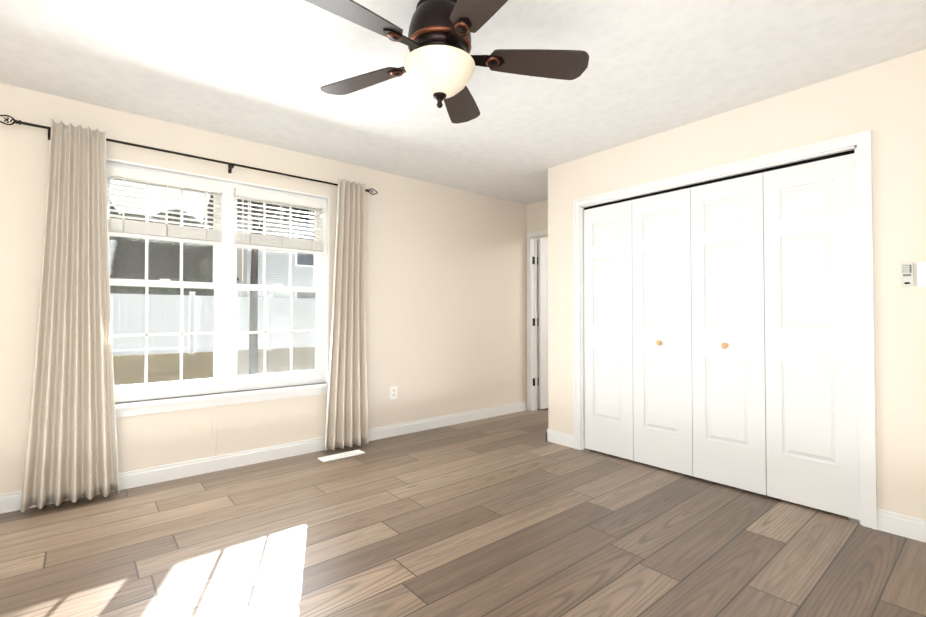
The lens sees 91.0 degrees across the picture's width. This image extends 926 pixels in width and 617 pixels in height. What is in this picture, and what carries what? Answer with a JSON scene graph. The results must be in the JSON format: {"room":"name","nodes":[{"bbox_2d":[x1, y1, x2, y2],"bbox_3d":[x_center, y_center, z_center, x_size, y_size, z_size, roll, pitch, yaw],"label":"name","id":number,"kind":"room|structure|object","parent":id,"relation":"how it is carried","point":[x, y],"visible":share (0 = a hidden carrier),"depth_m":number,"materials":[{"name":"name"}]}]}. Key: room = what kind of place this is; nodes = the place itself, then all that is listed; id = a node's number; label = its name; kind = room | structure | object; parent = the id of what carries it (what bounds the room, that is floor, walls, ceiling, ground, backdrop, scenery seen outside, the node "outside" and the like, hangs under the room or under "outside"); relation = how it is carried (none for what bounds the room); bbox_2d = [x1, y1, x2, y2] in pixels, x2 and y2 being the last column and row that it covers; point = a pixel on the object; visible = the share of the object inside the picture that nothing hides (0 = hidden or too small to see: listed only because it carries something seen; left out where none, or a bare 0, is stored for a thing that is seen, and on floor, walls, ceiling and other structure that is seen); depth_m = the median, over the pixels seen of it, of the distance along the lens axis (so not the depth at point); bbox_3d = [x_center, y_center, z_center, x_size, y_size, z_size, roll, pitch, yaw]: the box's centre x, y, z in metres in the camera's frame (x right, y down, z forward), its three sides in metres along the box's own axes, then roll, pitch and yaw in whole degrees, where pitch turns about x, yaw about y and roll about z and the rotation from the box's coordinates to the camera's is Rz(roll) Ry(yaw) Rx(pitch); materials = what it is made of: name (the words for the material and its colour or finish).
{"room":"empty bedroom","nodes":[
{"label":"empty bedroom","id":0,"kind":"room"},
{"bbox_2d":[0,83,547,493],"bbox_3d":[-0.137,0.122,4.796,8.050,2.740,0.200,1,-1,-40],"label":"wall","id":1,"kind":"structure","parent":0,"point":[446,296],"depth_m":3.88,"materials":[{"name":"beige paint"}]},
{"bbox_2d":[0,115,377,511],"bbox_3d":[-1.676,0.031,3.263,2.404,2.220,0.174,1,-1,-40],"label":"curtains","id":2,"kind":"object","parent":1,"relation":"attached to","point":[71,453],"visible":1,"depth_m":2.74,"materials":[{"name":"beige fabric"}]},
{"bbox_2d":[106,158,329,455],"bbox_3d":[-1.763,0.051,3.390,1.620,2.005,0.207,1,-1,-40],"label":"window unit","id":3,"kind":"structure","parent":1,"relation":"in","point":[224,238],"depth_m":3.37,"materials":[{"name":"white plastic"}]},
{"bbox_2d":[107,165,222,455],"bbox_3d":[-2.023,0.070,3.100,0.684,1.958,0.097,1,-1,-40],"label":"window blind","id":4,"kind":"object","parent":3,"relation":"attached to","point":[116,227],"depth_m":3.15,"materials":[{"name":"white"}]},
{"bbox_2d":[234,187,323,281],"bbox_3d":[-1.441,-0.547,3.616,0.684,0.708,0.070,1,-1,-40],"label":"window blind","id":5,"kind":"object","parent":3,"relation":"attached to","point":[242,240],"depth_m":3.60,"materials":[{"name":"white plastic"}]},
{"bbox_2d":[0,401,526,513],"bbox_3d":[-1.162,1.123,3.781,4.995,0.105,0.014,1,-1,-40],"label":"baseboard","id":6,"kind":"structure","parent":1,"relation":"attached to","point":[9,502],"depth_m":3.44,"materials":[{"name":"white paint"}]},
{"bbox_2d":[390,386,396,398],"bbox_3d":[-0.641,0.782,4.227,0.072,0.116,0.008,1,-1,-40],"label":"wall outlet plate","id":7,"kind":"object","parent":1,"relation":"attached to","point":[393,392],"visible":1,"depth_m":4.22,"materials":[{"name":"white plastic"}]},
{"bbox_2d":[0,408,925,616],"bbox_3d":[1.260,1.224,3.111,8.050,0.120,4.550,1,-1,-40],"label":"floor","id":8,"kind":"structure","parent":0,"point":[516,514],"depth_m":2.22,"materials":[{"name":"wood"}]},
{"bbox_2d":[317,449,364,461],"bbox_3d":[-0.963,1.169,3.620,0.355,0.006,0.115,1,-1,-40],"label":"floor vent","id":9,"kind":"object","parent":8,"relation":"in","point":[340,455],"visible":1,"depth_m":3.61,"materials":[{"name":"white plastic"}]},
{"bbox_2d":[0,0,925,204],"bbox_3d":[1.260,-1.326,3.153,8.050,0.100,4.550,1,-1,-40],"label":"ceiling","id":10,"kind":"structure","parent":0,"point":[261,71],"depth_m":2.44,"materials":[{"name":"white paint"}]},
{"bbox_2d":[305,0,588,123],"bbox_3d":[-0.129,-1.079,1.928,1.240,0.434,1.269,1,-1,-40],"label":"ceiling fan","id":11,"kind":"object","parent":10,"relation":"hanging from","point":[440,63],"visible":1,"depth_m":1.88,"materials":[{"name":"brown metal"}]},
{"bbox_2d":[527,200,547,232],"bbox_3d":[2.195,-0.045,3.784,0.100,2.440,4.350,1,-1,-40],"label":"wall","id":12,"kind":"structure","parent":0,"point":[537,216],"depth_m":5.31,"materials":[{"name":"beige paint"}]},
{"bbox_2d":[527,229,547,410],"bbox_3d":[1.087,0.148,5.090,0.116,2.097,0.882,1,-1,-40],"label":"door frame","id":13,"kind":"structure","parent":12,"relation":"attached to","point":[532,359],"depth_m":5.37,"materials":[{"name":"white paint"}]},
{"bbox_2d":[532,239,547,408],"bbox_3d":[1.158,0.184,5.617,0.847,2.020,0.043,1,-1,-40],"label":"hall door","id":14,"kind":"structure","parent":12,"relation":"in","point":[542,264],"depth_m":5.42,"materials":[{"name":"white paint"}]},
{"bbox_2d":[548,49,925,519],"bbox_3d":[1.866,-0.061,2.837,0.100,2.440,3.320,1,-1,-40],"label":"wall","id":15,"kind":"structure","parent":0,"point":[884,103],"depth_m":2.39,"materials":[{"name":"beige paint"}]},
{"bbox_2d":[548,429,573,447],"bbox_3d":[0.856,1.125,3.934,0.014,0.105,0.272,1,-1,-40],"label":"baseboard","id":16,"kind":"structure","parent":15,"relation":"attached to","point":[557,437],"depth_m":3.94,"materials":[{"name":"white paint"}]},
{"bbox_2d":[584,150,854,209],"bbox_3d":[1.593,-0.848,3.169,0.030,0.020,1.756,1,-1,-40],"label":"track rail","id":17,"kind":"object","parent":15,"relation":"attached to","point":[747,174],"visible":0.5,"depth_m":2.95,"materials":[{"name":"black metal"}]},
{"bbox_2d":[584,153,859,522],"bbox_3d":[1.576,0.164,3.139,0.073,2.001,1.756,1,-1,-40],"label":"bifold closet door","id":18,"kind":"structure","parent":15,"relation":"in","point":[720,332],"depth_m":2.93,"materials":[{"name":"white paint"}]},
{"bbox_2d":[573,130,876,529],"bbox_3d":[1.588,0.118,3.149,0.122,2.093,1.896,1,-1,-40],"label":"trim","id":19,"kind":"structure","parent":15,"relation":"attached to","point":[860,143],"depth_m":2.45,"materials":[{"name":"white paint"}]},
{"bbox_2d":[877,509,925,542],"bbox_3d":[2.487,1.093,1.989,0.014,0.105,1.012,1,-1,-40],"label":"baseboard","id":20,"kind":"structure","parent":15,"relation":"attached to","point":[902,525],"depth_m":2.30,"materials":[{"name":"white paint"}]},
{"bbox_2d":[901,263,913,286],"bbox_3d":[2.241,-0.169,2.296,0.022,0.115,0.046,1,-1,-40],"label":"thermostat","id":21,"kind":"object","parent":15,"relation":"attached to","point":[907,278],"visible":1,"depth_m":2.29,"materials":[{"name":"white plastic"}]},
{"bbox_2d":[917,262,925,286],"bbox_3d":[2.297,-0.169,2.237,0.012,0.122,0.092,1,-1,-40],"label":"switch plate","id":22,"kind":"object","parent":15,"relation":"attached to","point":[921,273],"visible":1,"depth_m":2.26,"materials":[{"name":"white plastic"}]},
{"label":"outside","id":23,"kind":"structure","parent":0,"visible":0},
{"bbox_2d":[113,347,314,384],"bbox_3d":[-21.145,1.899,32.831,110.000,0.300,69.800,1,-1,-40],"label":"lawn","id":24,"kind":"structure","parent":23,"point":[186,360],"depth_m":11.07,"materials":[{"name":"green plant"}]},
{"bbox_2d":[109,201,239,296],"bbox_3d":[-15.918,-1.330,11.866,18.890,5.559,4.664,1,-1,-40],"label":"trees","id":25,"kind":"object","parent":24,"relation":"on","point":[188,262],"depth_m":14.66,"materials":[{"name":"green plant"}]},
{"bbox_2d":[110,292,314,355],"bbox_3d":[-2.252,0.543,19.850,50.415,1.980,0.160,1,-1,-40],"label":"fence","id":26,"kind":"object","parent":24,"relation":"on","point":[190,307],"depth_m":14.35,"materials":[{"name":"white plastic"}]},
{"bbox_2d":[202,195,314,297],"bbox_3d":[-6.529,-2.426,28.386,16.000,8.200,10.300,1,-1,-40],"label":"neighbor house","id":27,"kind":"structure","parent":24,"relation":"on","point":[308,272],"depth_m":20.79,"materials":[{"name":"white"}]},
{"bbox_2d":[249,201,272,374],"bbox_3d":[-4.253,-1.681,9.141,1.720,6.114,1.721,1,-1,-40],"label":"trunk","id":28,"kind":"object","parent":24,"relation":"on","point":[255,262],"depth_m":9.06,"materials":[{"name":"black plant"}]}
]}

